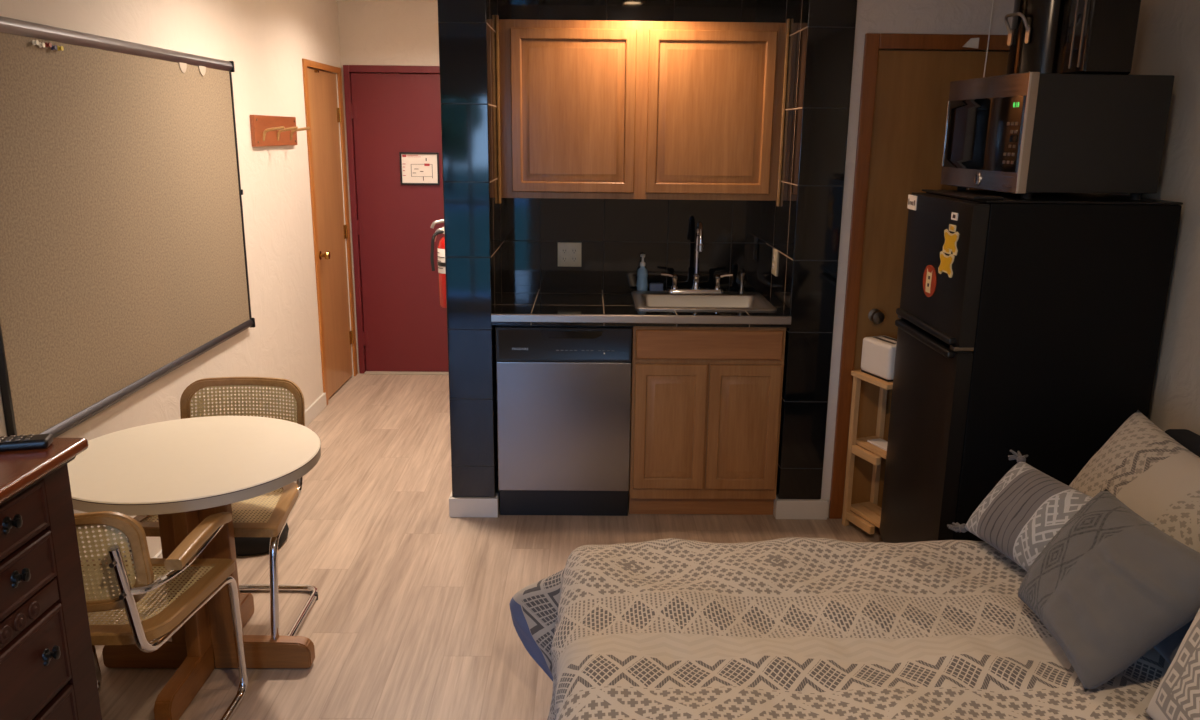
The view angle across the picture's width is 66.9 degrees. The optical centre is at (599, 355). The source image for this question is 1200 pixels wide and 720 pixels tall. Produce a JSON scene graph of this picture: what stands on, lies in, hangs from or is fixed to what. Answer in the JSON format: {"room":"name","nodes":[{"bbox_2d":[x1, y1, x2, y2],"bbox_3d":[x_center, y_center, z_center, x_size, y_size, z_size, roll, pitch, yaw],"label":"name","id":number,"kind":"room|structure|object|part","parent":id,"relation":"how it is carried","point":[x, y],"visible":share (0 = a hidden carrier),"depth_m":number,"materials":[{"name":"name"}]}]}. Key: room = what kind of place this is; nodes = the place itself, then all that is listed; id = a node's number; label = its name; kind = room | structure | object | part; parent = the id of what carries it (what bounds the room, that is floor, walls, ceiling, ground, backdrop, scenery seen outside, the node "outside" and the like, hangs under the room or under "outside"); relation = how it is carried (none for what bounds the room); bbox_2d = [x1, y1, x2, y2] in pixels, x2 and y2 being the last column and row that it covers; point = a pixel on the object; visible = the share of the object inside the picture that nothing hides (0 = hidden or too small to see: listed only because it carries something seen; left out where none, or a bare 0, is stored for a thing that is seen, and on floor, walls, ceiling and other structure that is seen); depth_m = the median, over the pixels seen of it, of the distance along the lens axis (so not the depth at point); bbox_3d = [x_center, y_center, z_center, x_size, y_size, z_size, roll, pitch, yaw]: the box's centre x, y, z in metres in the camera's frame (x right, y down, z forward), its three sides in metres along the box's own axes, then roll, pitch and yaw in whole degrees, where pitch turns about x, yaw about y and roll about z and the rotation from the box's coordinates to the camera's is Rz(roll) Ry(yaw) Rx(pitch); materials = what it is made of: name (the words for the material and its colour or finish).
{"room":"studio apartment","nodes":[
{"label":"studio apartment","id":0,"kind":"room"},
{"bbox_2d":[0,0,353,617],"bbox_3d":[-1.721,-0.228,2.631,0.120,2.460,7.350,0,14,-1],"label":"wall","id":1,"kind":"structure","parent":0,"point":[267,41],"depth_m":4.45,"materials":[{"name":"paint"}]},
{"bbox_2d":[0,16,254,437],"bbox_3d":[-1.647,-0.509,3.309,0.037,1.213,1.833,0,14,-1],"label":"board","id":2,"kind":"object","parent":1,"relation":"attached to","point":[123,257],"visible":0.91,"depth_m":3.03,"materials":[{"name":"beige fabric"}]},
{"bbox_3d":[-1.645,-0.294,2.427,0.022,1.164,0.012,0,14,-1],"label":"rail","id":3,"kind":"part","parent":2,"relation":"part of","materials":[{"name":"black plastic"}]},
{"bbox_2d":[32,40,38,44],"bbox_3d":[-1.630,-0.904,2.620,0.017,0.015,0.015,0,14,-1],"label":"pin","id":4,"kind":"object","parent":2,"relation":"attached to","point":[34,42],"visible":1,"depth_m":2.62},
{"bbox_2d":[45,42,51,47],"bbox_3d":[-1.631,-0.918,2.682,0.017,0.015,0.015,0,14,-1],"label":"pin","id":5,"kind":"object","parent":2,"relation":"attached to","point":[47,45],"visible":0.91,"depth_m":2.68,"materials":[{"name":"red plastic"}]},
{"bbox_3d":[-1.642,-1.073,3.165,0.031,0.042,1.821,0,14,-1],"label":"rail","id":6,"kind":"part","parent":2,"relation":"part of","materials":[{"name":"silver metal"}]},
{"bbox_3d":[-1.655,0.059,3.442,0.031,0.036,1.821,0,14,-1],"label":"rail","id":7,"kind":"part","parent":2,"relation":"part of","materials":[{"name":"grey metal"}]},
{"bbox_3d":[-1.662,-0.725,4.186,0.022,1.164,0.012,0,14,-1],"label":"rail","id":8,"kind":"part","parent":2,"relation":"part of","materials":[{"name":"black plastic"}]},
{"bbox_2d":[91,392,326,623],"bbox_3d":[-1.663,1.020,2.520,0.014,0.090,6.340,0,14,-1],"label":"baseboard","id":9,"kind":"structure","parent":1,"relation":"attached to","point":[319,404],"depth_m":5.30,"materials":[{"name":"white paint"}]},
{"bbox_2d":[250,115,309,146],"bbox_3d":[-1.614,-1.154,4.665,0.126,0.149,0.640,0,14,-1],"label":"coat rack","id":10,"kind":"object","parent":1,"relation":"attached to","point":[266,130],"visible":1,"depth_m":4.60,"materials":[{"name":"brown wood"}]},
{"bbox_2d":[302,58,357,404],"bbox_3d":[-1.682,-0.774,5.738,0.091,2.045,0.790,0,14,-1],"label":"door","id":11,"kind":"structure","parent":1,"relation":"in","point":[323,114],"depth_m":5.71,"materials":[{"name":"brown wood"}]},
{"bbox_3d":[-1.665,-0.609,5.503,0.060,0.054,0.054,0,14,-1],"label":"handle","id":12,"kind":"part","parent":11,"relation":"part of","materials":[{"name":"gold metal"}]},
{"bbox_2d":[337,0,436,1],"bbox_3d":[0.134,-1.456,2.348,3.763,0.100,7.350,0,14,-1],"label":"ceiling","id":13,"kind":"structure","parent":0,"point":[337,0],"depth_m":5.79,"materials":[{"name":"paint"}]},
{"bbox_2d":[968,0,993,189],"bbox_3d":[1.506,-1.044,3.590,0.043,1.260,0.009,-5,15,-20],"label":"hanging cord","id":14,"kind":"object","parent":13,"relation":"hanging from","point":[993,0],"visible":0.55,"depth_m":3.54,"materials":[{"name":"white plastic"}]},
{"bbox_2d":[337,1,438,372],"bbox_3d":[-1.128,-1.087,6.168,1.133,2.460,0.120,0,14,-1],"label":"wall","id":15,"kind":"structure","parent":0,"point":[393,33],"depth_m":5.87,"materials":[{"name":"paint"}]},
{"bbox_2d":[343,65,448,374],"bbox_3d":[-1.179,-0.880,6.150,0.992,2.066,0.114,0,14,-1],"label":"door","id":16,"kind":"structure","parent":15,"relation":"in","point":[402,322],"depth_m":6.14,"materials":[{"name":"paint"}]},
{"bbox_2d":[399,152,439,184],"bbox_3d":[-1.201,-1.247,6.054,0.260,0.213,0.015,0,14,-1],"label":"evacuation plan","id":17,"kind":"object","parent":16,"relation":"attached to","point":[416,168],"visible":1,"depth_m":6.05,"materials":[{"name":"white paper"}]},
{"bbox_2d":[95,373,882,719],"bbox_3d":[0.106,1.031,2.956,3.763,0.100,7.350,0,14,-1],"label":"floor","id":18,"kind":"structure","parent":0,"point":[410,618],"depth_m":3.47,"materials":[{"name":"brown wood"}]},
{"bbox_2d":[0,438,101,719],"bbox_3d":[-1.359,0.780,1.559,0.561,1.020,0.982,0,14,-1],"label":"dresser","id":19,"kind":"object","parent":18,"relation":"on","point":[47,666],"visible":1,"depth_m":1.81,"materials":[{"name":"brown wood"}]},
{"bbox_3d":[-1.096,0.313,1.698,0.027,0.024,0.052,0,14,-1],"label":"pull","id":20,"kind":"part","parent":19,"relation":"part of","materials":[{"name":"black metal"}]},
{"bbox_3d":[-1.097,0.420,1.724,0.027,0.024,0.052,0,14,-1],"label":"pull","id":21,"kind":"part","parent":19,"relation":"part of","materials":[{"name":"black metal"}]},
{"bbox_3d":[-1.112,0.383,1.458,0.016,0.100,0.750,0,14,-1],"label":"drawer","id":22,"kind":"part","parent":19,"relation":"part of","materials":[{"name":"brown wood"}]},
{"bbox_2d":[0,434,52,451],"bbox_3d":[-1.208,0.177,1.834,0.177,0.022,0.048,-3,14,-16],"label":"remote control","id":23,"kind":"object","parent":19,"relation":"on","point":[31,441],"visible":1,"depth_m":1.83,"materials":[{"name":"black plastic"}]},
{"bbox_3d":[-1.113,0.490,1.484,0.016,0.100,0.750,0,14,-1],"label":"drawer","id":24,"kind":"part","parent":19,"relation":"part of","materials":[{"name":"brown wood"}]},
{"bbox_3d":[-1.115,0.684,1.531,0.016,0.175,0.750,0,14,-1],"label":"drawer","id":25,"kind":"part","parent":19,"relation":"part of","materials":[{"name":"brown wood"}]},
{"bbox_3d":[-1.111,0.321,1.449,0.052,0.016,0.942,0,14,-1],"label":"cornice","id":26,"kind":"part","parent":19,"relation":"part of","materials":[{"name":"brown wood"}]},
{"bbox_3d":[-1.099,0.600,1.825,0.027,0.024,0.052,0,14,-1],"label":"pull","id":27,"kind":"part","parent":19,"relation":"part of","materials":[{"name":"black metal"}]},
{"bbox_3d":[-1.117,0.878,1.579,0.016,0.195,0.750,0,14,-1],"label":"drawer","id":28,"kind":"part","parent":19,"relation":"part of","materials":[{"name":"brown wood"}]},
{"bbox_2d":[74,511,247,719],"bbox_3d":[-1.283,0.688,2.389,0.544,0.805,0.546,0,14,-1],"label":"dining chair","id":29,"kind":"object","parent":18,"relation":"on","point":[183,562],"visible":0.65,"depth_m":2.24,"materials":[{"name":"brown wood"}]},
{"bbox_3d":[-1.278,0.476,2.109,0.426,0.260,0.102,0,14,-1],"label":"frame","id":30,"kind":"part","parent":29,"relation":"part of","materials":[{"name":"brown wood"}]},
{"bbox_3d":[-1.283,0.633,2.408,0.408,0.001,0.334,0,14,-1],"label":"cane seat","id":31,"kind":"part","parent":29,"relation":"part of","materials":[{"name":"beige wicker"}]},
{"bbox_3d":[-1.283,0.641,2.410,0.482,0.030,0.410,0,14,-1],"label":"seat frame","id":32,"kind":"part","parent":29,"relation":"part of","materials":[{"name":"brown wood"}]},
{"bbox_3d":[-1.032,0.471,2.358,0.046,0.056,0.325,0,14,-1],"label":"armrest","id":33,"kind":"part","parent":29,"relation":"part of","materials":[{"name":"brown wood"}]},
{"bbox_2d":[67,416,320,719],"bbox_3d":[-1.230,0.637,2.797,0.753,0.712,0.753,0,14,-1],"label":"round table","id":34,"kind":"object","parent":18,"relation":"on","point":[183,472],"visible":0.86,"depth_m":2.74,"materials":[{"name":"beige laminate"}]},
{"bbox_3d":[-1.230,0.658,2.737,0.044,0.600,0.082,0,14,-1],"label":"post","id":35,"kind":"part","parent":34,"relation":"part of","materials":[{"name":"brown wood"}]},
{"bbox_3d":[-1.230,0.643,2.799,0.210,0.600,0.044,0,14,-1],"label":"post","id":36,"kind":"part","parent":34,"relation":"part of","materials":[{"name":"brown wood"}]},
{"bbox_2d":[124,377,318,639],"bbox_3d":[-1.244,0.528,3.045,0.482,0.805,0.546,0,14,-1],"label":"dining chair","id":37,"kind":"object","parent":18,"relation":"on","point":[289,495],"visible":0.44,"depth_m":3.16,"materials":[{"name":"beige wicker"}]},
{"bbox_3d":[-1.244,0.488,3.003,0.408,0.001,0.334,0,14,-1],"label":"cane seat","id":38,"kind":"part","parent":37,"relation":"part of","materials":[{"name":"beige wicker"}]},
{"bbox_3d":[-1.244,0.496,3.005,0.482,0.030,0.410,0,14,-1],"label":"seat frame","id":39,"kind":"part","parent":37,"relation":"part of","materials":[{"name":"brown wood"}]},
{"bbox_3d":[-1.244,0.211,3.196,0.426,0.260,0.102,0,14,-1],"label":"frame","id":40,"kind":"part","parent":37,"relation":"part of","materials":[{"name":"brown wood"}]},
{"bbox_2d":[232,510,288,555],"bbox_3d":[-1.474,0.713,3.723,0.370,0.119,0.260,0,14,-1],"label":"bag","id":41,"kind":"object","parent":18,"relation":"on","point":[244,546],"visible":0.16,"depth_m":3.62,"materials":[{"name":"black fabric"}]},
{"bbox_2d":[496,325,631,515],"bbox_3d":[-0.158,0.230,4.179,0.572,0.867,0.588,0,14,-1],"label":"dishwasher","id":42,"kind":"object","parent":18,"relation":"on","point":[564,392],"visible":1,"depth_m":3.90,"materials":[{"name":"silver metal"}]},
{"bbox_3d":[-0.155,0.306,3.921,0.572,0.580,0.030,0,14,-1],"label":"door panel","id":43,"kind":"part","parent":42,"relation":"part of","materials":[{"name":"silver metal"}]},
{"bbox_3d":[-0.151,-0.049,3.830,0.572,0.148,0.030,0,14,-1],"label":"control panel","id":44,"kind":"part","parent":42,"relation":"part of","materials":[{"name":"black plastic"}]},
{"bbox_3d":[-0.118,-0.089,3.802,0.260,0.032,0.006,0,14,-1],"label":"pocket handle","id":45,"kind":"part","parent":42,"relation":"part of","materials":[{"name":"black plastic"}]},
{"bbox_2d":[629,326,785,514],"bbox_3d":[0.455,0.233,4.192,0.646,0.867,0.576,0,14,-1],"label":"base cabinet","id":46,"kind":"object","parent":18,"relation":"on","point":[706,402],"visible":0.97,"depth_m":3.91,"materials":[{"name":"brown wood"}]},
{"bbox_2d":[491,289,790,327],"bbox_3d":[0.170,-0.220,4.097,1.250,0.049,0.638,0,14,-1],"label":"countertop","id":47,"kind":"structure","parent":46,"relation":"on","point":[552,307],"depth_m":3.83,"materials":[{"name":"black tile"}]},
{"bbox_2d":[637,254,647,290],"bbox_3d":[0.200,-0.398,4.345,0.054,0.180,0.065,9,16,31],"label":"soap dispenser","id":48,"kind":"object","parent":47,"relation":"on","point":[642,274],"visible":0.97,"depth_m":4.34,"materials":[{"name":"blue plastic"}]},
{"bbox_2d":[637,266,647,290],"bbox_3d":[0.203,-0.371,4.357,0.054,0.122,0.054,0,14,-1],"label":"bottle","id":49,"kind":"object","parent":48,"relation":"attached to","point":[642,274],"depth_m":4.34,"materials":[{"name":"blue plastic"}]},
{"bbox_2d":[649,283,662,290],"bbox_3d":[0.270,-0.330,4.364,0.065,0.040,0.042,0,14,-1],"label":"sponge","id":50,"kind":"object","parent":47,"relation":"on","point":[652,286],"visible":0.98,"depth_m":4.34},
{"bbox_2d":[660,222,732,293],"bbox_3d":[0.456,-0.451,4.205,0.340,0.340,0.160,0,14,-1],"label":"faucet","id":51,"kind":"object","parent":47,"relation":"on","point":[699,247],"visible":1,"depth_m":4.27,"materials":[{"name":"silver metal"}]},
{"bbox_3d":[0.327,-0.353,4.284,0.086,0.076,0.034,0,14,-1],"label":"lever handle","id":52,"kind":"part","parent":51,"relation":"part of","materials":[{"name":"silver metal"}]},
{"bbox_3d":[0.454,-0.352,4.286,0.040,0.075,0.040,0,14,-1],"label":"spout","id":53,"kind":"part","parent":51,"relation":"part of","materials":[{"name":"silver metal"}]},
{"bbox_3d":[0.453,-0.307,4.296,0.275,0.018,0.052,0,14,-1],"label":"plate","id":54,"kind":"part","parent":51,"relation":"part of","materials":[{"name":"silver metal"}]},
{"bbox_3d":[0.456,-0.490,4.188,0.029,0.256,0.145,0,14,-1],"label":"spout","id":55,"kind":"part","parent":51,"relation":"part of","materials":[{"name":"silver metal"}]},
{"bbox_3d":[0.581,-0.351,4.287,0.086,0.076,0.034,0,14,-1],"label":"lever handle","id":56,"kind":"part","parent":51,"relation":"part of","materials":[{"name":"silver metal"}]},
{"bbox_2d":[632,291,776,310],"bbox_3d":[0.456,-0.165,4.146,0.611,0.188,0.447,0,14,-1],"label":"sink","id":57,"kind":"object","parent":47,"relation":"in","point":[643,300],"visible":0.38,"depth_m":4.25,"materials":[{"name":"grey metal"}]},
{"bbox_2d":[738,269,744,293],"bbox_3d":[0.670,-0.349,4.277,0.032,0.112,0.059,0,14,-1],"label":"sprayer","id":58,"kind":"object","parent":57,"relation":"on","point":[742,272],"visible":1,"depth_m":4.28,"materials":[{"name":"grey metal"}]},
{"bbox_3d":[0.301,0.308,3.922,0.308,0.564,0.020,0,14,-1],"label":"door","id":59,"kind":"part","parent":46,"relation":"part of","materials":[{"name":"brown wood"}]},
{"bbox_3d":[0.462,-0.048,3.837,0.622,0.128,0.020,0,14,-1],"label":"false drawer","id":60,"kind":"part","parent":46,"relation":"part of","materials":[{"name":"brown wood"}]},
{"bbox_3d":[0.618,0.311,3.926,0.306,0.564,0.020,0,14,-1],"label":"door","id":61,"kind":"part","parent":46,"relation":"part of","materials":[{"name":"brown wood"}]},
{"bbox_2d":[842,370,892,533],"bbox_3d":[1.181,0.420,3.829,0.185,0.695,0.238,-4,15,-20],"label":"shelf rack","id":62,"kind":"object","parent":18,"relation":"on","point":[870,511],"visible":0.54,"depth_m":3.88,"materials":[{"name":"brown wood"}]},
{"bbox_3d":[1.167,0.698,3.895,0.144,0.053,0.222,-4,15,-20],"label":"shelf","id":63,"kind":"part","parent":62,"relation":"part of","materials":[{"name":"brown wood"}]},
{"bbox_3d":[1.170,0.402,3.823,0.144,0.053,0.222,-4,15,-20],"label":"shelf","id":64,"kind":"part","parent":62,"relation":"part of","materials":[{"name":"brown wood"}]},
{"bbox_3d":[1.184,0.092,3.749,0.185,0.020,0.238,-4,15,-20],"label":"shelf","id":65,"kind":"part","parent":62,"relation":"part of","materials":[{"name":"brown wood"}]},
{"bbox_2d":[867,438,887,450],"bbox_3d":[1.191,0.373,3.809,0.070,0.008,0.140,-4,15,-20],"label":"folded paper","id":66,"kind":"object","parent":62,"relation":"on","point":[880,443],"visible":0.51,"depth_m":3.83,"materials":[{"name":"white paper"}]},
{"bbox_2d":[861,336,896,381],"bbox_3d":[1.178,0.010,3.723,0.120,0.151,0.204,-4,15,-20],"label":"toaster","id":67,"kind":"object","parent":62,"relation":"on","point":[878,352],"visible":0.56,"depth_m":3.69,"materials":[{"name":"white plastic"}]},
{"bbox_2d":[880,189,1182,542],"bbox_3d":[1.478,0.152,3.302,0.687,1.472,0.585,0,14,-1],"label":"refrigerator","id":68,"kind":"object","parent":18,"relation":"on","point":[1042,340],"visible":0.62,"depth_m":2.98,"materials":[{"name":"black metal"}]},
{"bbox_2d":[907,194,916,210],"bbox_3d":[1.153,-0.567,3.357,0.004,0.052,0.105,1,14,2],"label":"magnet","id":69,"kind":"object","parent":68,"relation":"attached to","point":[912,199],"visible":1,"depth_m":3.35,"materials":[{"name":"white paper"}]},
{"bbox_3d":[1.175,0.358,3.350,0.067,0.902,0.585,0,14,-1],"label":"fridge door","id":70,"kind":"part","parent":68,"relation":"part of","materials":[{"name":"black metal"}]},
{"bbox_2d":[923,265,936,296],"bbox_3d":[1.147,-0.261,3.164,0.006,0.112,0.120,0,14,-1],"label":"magnet","id":71,"kind":"object","parent":68,"relation":"attached to","point":[929,276],"visible":1,"depth_m":3.16},
{"bbox_3d":[1.183,-0.321,3.184,0.067,0.460,0.585,0,14,-1],"label":"freezer door","id":72,"kind":"part","parent":68,"relation":"part of","materials":[{"name":"black metal"}]},
{"bbox_2d":[938,249,954,277],"bbox_3d":[1.151,-0.315,3.023,0.004,0.096,0.112,0,14,-3],"label":"magnet","id":73,"kind":"object","parent":68,"relation":"attached to","point":[945,266],"visible":1,"depth_m":3.02},
{"bbox_2d":[943,224,959,255],"bbox_3d":[1.153,-0.383,2.987,0.004,0.096,0.112,0,14,-3],"label":"magnet","id":74,"kind":"object","parent":68,"relation":"attached to","point":[951,239],"visible":1,"depth_m":2.98},
{"bbox_2d":[951,212,957,220],"bbox_3d":[1.155,-0.455,2.959,0.004,0.024,0.044,0,14,-3],"label":"magnet","id":75,"kind":"object","parent":68,"relation":"attached to","point":[954,216],"visible":1,"depth_m":2.96,"materials":[{"name":"white paper"}]},
{"bbox_2d":[940,72,1174,199],"bbox_3d":[1.532,-0.753,3.125,0.482,0.390,0.562,0,14,-4],"label":"microwave","id":76,"kind":"object","parent":68,"relation":"on","point":[1025,134],"visible":1,"depth_m":2.88,"materials":[{"name":"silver metal"}]},
{"bbox_3d":[1.279,-0.821,3.363,0.007,0.236,0.006,0,14,-4],"label":"door trim","id":77,"kind":"part","parent":76,"relation":"part of","materials":[{"name":"silver metal"}]},
{"bbox_3d":[1.310,-0.719,2.948,0.005,0.236,0.201,0,14,-4],"label":"control panel","id":78,"kind":"part","parent":76,"relation":"part of","materials":[{"name":"black plastic"}]},
{"bbox_3d":[1.323,-0.694,2.838,0.008,0.368,0.005,0,14,-4],"label":"edge trim","id":79,"kind":"part","parent":76,"relation":"part of","materials":[{"name":"silver metal"}]},
{"bbox_2d":[1004,0,1064,74],"bbox_3d":[1.545,-1.095,3.129,0.328,0.280,0.252,0,14,-1],"label":"stock pot","id":80,"kind":"object","parent":76,"relation":"on","point":[1034,36],"visible":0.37,"depth_m":3.05,"materials":[{"name":"grey metal"}]},
{"bbox_3d":[1.411,-1.110,3.084,0.043,0.100,0.102,-3,14,-16],"label":"loop handle","id":81,"kind":"part","parent":80,"relation":"part of","materials":[{"name":"silver metal"}]},
{"bbox_2d":[1056,0,1140,74],"bbox_3d":[1.586,-1.048,2.893,0.159,0.304,0.180,0,14,-1],"label":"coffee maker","id":82,"kind":"object","parent":76,"relation":"on","point":[1098,36],"visible":0.81,"depth_m":2.83,"materials":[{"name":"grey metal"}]},
{"bbox_2d":[1165,429,1199,456],"bbox_3d":[0.929,0.833,1.973,1.873,0.770,2.020,0,14,-1],"label":"bed","id":83,"kind":"object","parent":18,"relation":"on","point":[1190,440],"visible":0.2,"depth_m":2.78,"materials":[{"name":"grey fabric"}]},
{"bbox_2d":[509,537,1169,719],"bbox_3d":[0.611,0.892,1.856,1.740,0.515,1.757,0,14,-1],"label":"duvet","id":84,"kind":"object","parent":83,"relation":"on","point":[790,628],"visible":0.88,"depth_m":1.99,"materials":[{"name":"beige fabric"}]},
{"bbox_2d":[947,450,1154,571],"bbox_3d":[1.108,0.427,2.269,0.205,0.238,0.535,-2,14,-10],"label":"lumbar pillow","id":85,"kind":"object","parent":84,"relation":"on","point":[1027,507],"visible":0.62,"depth_m":2.26,"materials":[{"name":"fabric"}]},
{"bbox_2d":[1018,489,1199,691],"bbox_3d":[1.071,0.479,1.921,0.279,0.266,0.395,0,14,-1],"label":"square pillow","id":86,"kind":"object","parent":84,"relation":"on","point":[1110,585],"visible":1,"depth_m":1.82,"materials":[{"name":"grey fabric"}]},
{"bbox_2d":[1069,410,1199,552],"bbox_3d":[1.498,0.362,2.424,0.260,0.288,0.610,0,14,-1],"label":"sham pillow","id":87,"kind":"object","parent":84,"relation":"on","point":[1155,476],"visible":0.71,"depth_m":2.39,"materials":[{"name":"beige fabric"}]},
{"bbox_2d":[1145,609,1199,719],"bbox_3d":[1.059,0.589,1.454,0.162,0.268,0.465,0,14,-1],"label":"pillow","id":88,"kind":"object","parent":84,"relation":"on","point":[1177,696],"visible":1,"depth_m":1.59,"materials":[{"name":"beige fabric"}]},
{"bbox_2d":[1153,619,1193,663],"bbox_3d":[1.240,0.530,1.794,0.250,0.230,0.350,0,14,-1],"label":"velvet pillow","id":89,"kind":"object","parent":84,"relation":"on","point":[1168,647],"visible":0.12,"depth_m":1.81,"materials":[{"name":"blue fabric"}]},
{"bbox_2d":[486,0,504,499],"bbox_3d":[-0.498,-0.570,4.085,0.089,2.460,0.704,0,14,-1],"label":"wall","id":90,"kind":"structure","parent":0,"point":[493,6],"depth_m":3.89,"materials":[{"name":"black tile"}]},
{"bbox_2d":[501,0,778,337],"bbox_3d":[0.170,-0.635,4.381,1.252,2.460,0.110,0,14,-1],"label":"wall","id":91,"kind":"structure","parent":0,"point":[613,234],"depth_m":4.33,"materials":[{"name":"black tile"}]},
{"bbox_2d":[558,242,581,266],"bbox_3d":[-0.146,-0.485,4.354,0.114,0.115,0.008,0,14,-1],"label":"outlet plate","id":92,"kind":"object","parent":91,"relation":"attached to","point":[569,254],"visible":1,"depth_m":4.35,"materials":[{"name":"white plastic"}]},
{"bbox_2d":[561,248,567,253],"bbox_3d":[-0.170,-0.504,4.346,0.032,0.028,0.002,0,14,-1],"label":"socket","id":93,"kind":"object","parent":92,"relation":"attached to","point":[563,250],"depth_m":4.35,"materials":[{"name":"white plastic"}]},
{"bbox_2d":[561,256,567,261],"bbox_3d":[-0.170,-0.466,4.356,0.032,0.028,0.002,0,14,-1],"label":"socket","id":94,"kind":"object","parent":92,"relation":"attached to","point":[563,258],"depth_m":4.35,"materials":[{"name":"white plastic"}]},
{"bbox_2d":[571,248,576,253],"bbox_3d":[-0.124,-0.503,4.347,0.032,0.028,0.002,0,14,-1],"label":"socket","id":95,"kind":"object","parent":92,"relation":"attached to","point":[573,250],"depth_m":4.35,"materials":[{"name":"white plastic"}]},
{"bbox_2d":[571,256,576,261],"bbox_3d":[-0.124,-0.465,4.356,0.032,0.028,0.002,0,14,-1],"label":"socket","id":96,"kind":"object","parent":92,"relation":"attached to","point":[573,258],"depth_m":4.36,"materials":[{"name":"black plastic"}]},
{"bbox_2d":[495,15,789,206],"bbox_3d":[0.177,-1.085,4.072,1.252,0.790,0.274,0,14,-1],"label":"upper cabinet","id":97,"kind":"object","parent":91,"relation":"attached to","point":[587,109],"visible":1,"depth_m":3.94,"materials":[{"name":"brown wood"}]},
{"bbox_3d":[-0.441,-1.060,3.946,0.012,0.790,0.020,0,14,-1],"label":"edge molding","id":98,"kind":"part","parent":97,"relation":"part of","materials":[{"name":"brown wood"}]},
{"bbox_3d":[-0.116,-1.058,3.945,0.539,0.687,0.020,0,14,-1],"label":"door","id":99,"kind":"part","parent":97,"relation":"part of","materials":[{"name":"brown wood"}]},
{"bbox_3d":[0.479,-1.053,3.952,0.548,0.687,0.020,0,14,-1],"label":"door","id":100,"kind":"part","parent":97,"relation":"part of","materials":[{"name":"brown wood"}]},
{"bbox_3d":[0.798,-1.050,3.960,0.012,0.790,0.020,0,14,-1],"label":"edge molding","id":101,"kind":"part","parent":97,"relation":"part of","materials":[{"name":"brown wood"}]},
{"bbox_2d":[437,0,1013,517],"bbox_3d":[0.625,-0.490,3.809,2.530,2.460,0.132,0,14,-1],"label":"wall","id":102,"kind":"structure","parent":0,"point":[462,24],"depth_m":3.72,"materials":[{"name":"black tile"}]},
{"bbox_2d":[449,497,498,517],"bbox_3d":[-0.556,0.667,4.011,0.214,0.090,0.025,0,14,-1],"label":"baseboard","id":103,"kind":"structure","parent":102,"relation":"attached to","point":[458,506],"depth_m":4.00,"materials":[{"name":"white paint"}]},
{"bbox_2d":[775,499,828,519],"bbox_3d":[0.893,0.679,4.028,0.231,0.090,0.025,0,14,-1],"label":"baseboard","id":104,"kind":"structure","parent":102,"relation":"attached to","point":[784,508],"depth_m":4.01,"materials":[{"name":"white paint"}]},
{"bbox_2d":[828,33,1008,518],"bbox_3d":[1.421,-0.268,3.812,0.783,2.045,0.095,0,14,-1],"label":"door","id":105,"kind":"structure","parent":102,"relation":"in","point":[904,96],"depth_m":3.71,"materials":[{"name":"brown wood"}]},
{"bbox_3d":[1.163,-0.165,3.817,0.057,0.057,0.060,0,14,-1],"label":"handle","id":106,"kind":"part","parent":105,"relation":"part of","materials":[{"name":"grey metal"}]},
{"bbox_2d":[963,38,978,48],"bbox_3d":[1.452,-1.225,3.558,0.060,0.040,0.010,0,14,-1],"label":"clip","id":107,"kind":"object","parent":105,"relation":"attached to","point":[973,42],"visible":1,"depth_m":3.55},
{"bbox_2d":[764,0,808,498],"bbox_3d":[0.843,-0.559,4.101,0.089,2.460,0.704,0,14,-1],"label":"wall","id":108,"kind":"structure","parent":0,"point":[781,219],"depth_m":3.88,"materials":[{"name":"black tile"}]},
{"bbox_2d":[771,248,777,275],"bbox_3d":[0.792,-0.426,4.135,0.010,0.115,0.100,0,14,-1],"label":"outlet","id":109,"kind":"object","parent":108,"relation":"attached to","point":[774,251],"visible":1,"depth_m":4.12,"materials":[{"name":"white plastic"}]},
{"bbox_2d":[773,496,777,516],"bbox_3d":[0.783,0.670,4.063,0.012,0.090,0.049,0,14,-1],"label":"baseboard","id":110,"kind":"structure","parent":108,"relation":"attached to","point":[776,496],"depth_m":4.05,"materials":[{"name":"white paint"}]},
{"bbox_2d":[1106,0,1199,434],"bbox_3d":[1.962,0.071,1.577,0.100,2.460,5.094,0,14,-1],"label":"wall","id":111,"kind":"structure","parent":0,"point":[1167,42],"depth_m":2.98,"materials":[{"name":"paint"}]},
{"bbox_3d":[-0.600,-0.778,4.929,0.100,2.460,2.444,0,14,-1],"label":"wall","id":112,"kind":"structure","parent":0,"visible":0},
{"bbox_2d":[430,219,446,307],"bbox_3d":[-0.739,-0.459,4.508,0.182,0.438,0.145,0,14,-1],"label":"fire extinguisher","id":113,"kind":"object","parent":112,"relation":"attached to","point":[441,245],"visible":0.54,"depth_m":4.46,"materials":[{"name":"red metal"}]},
{"bbox_3d":[-0.773,-0.646,4.449,0.115,0.046,0.018,-4,15,-20],"label":"lever","id":114,"kind":"part","parent":113,"relation":"part of","materials":[{"name":"silver metal"}]}
]}

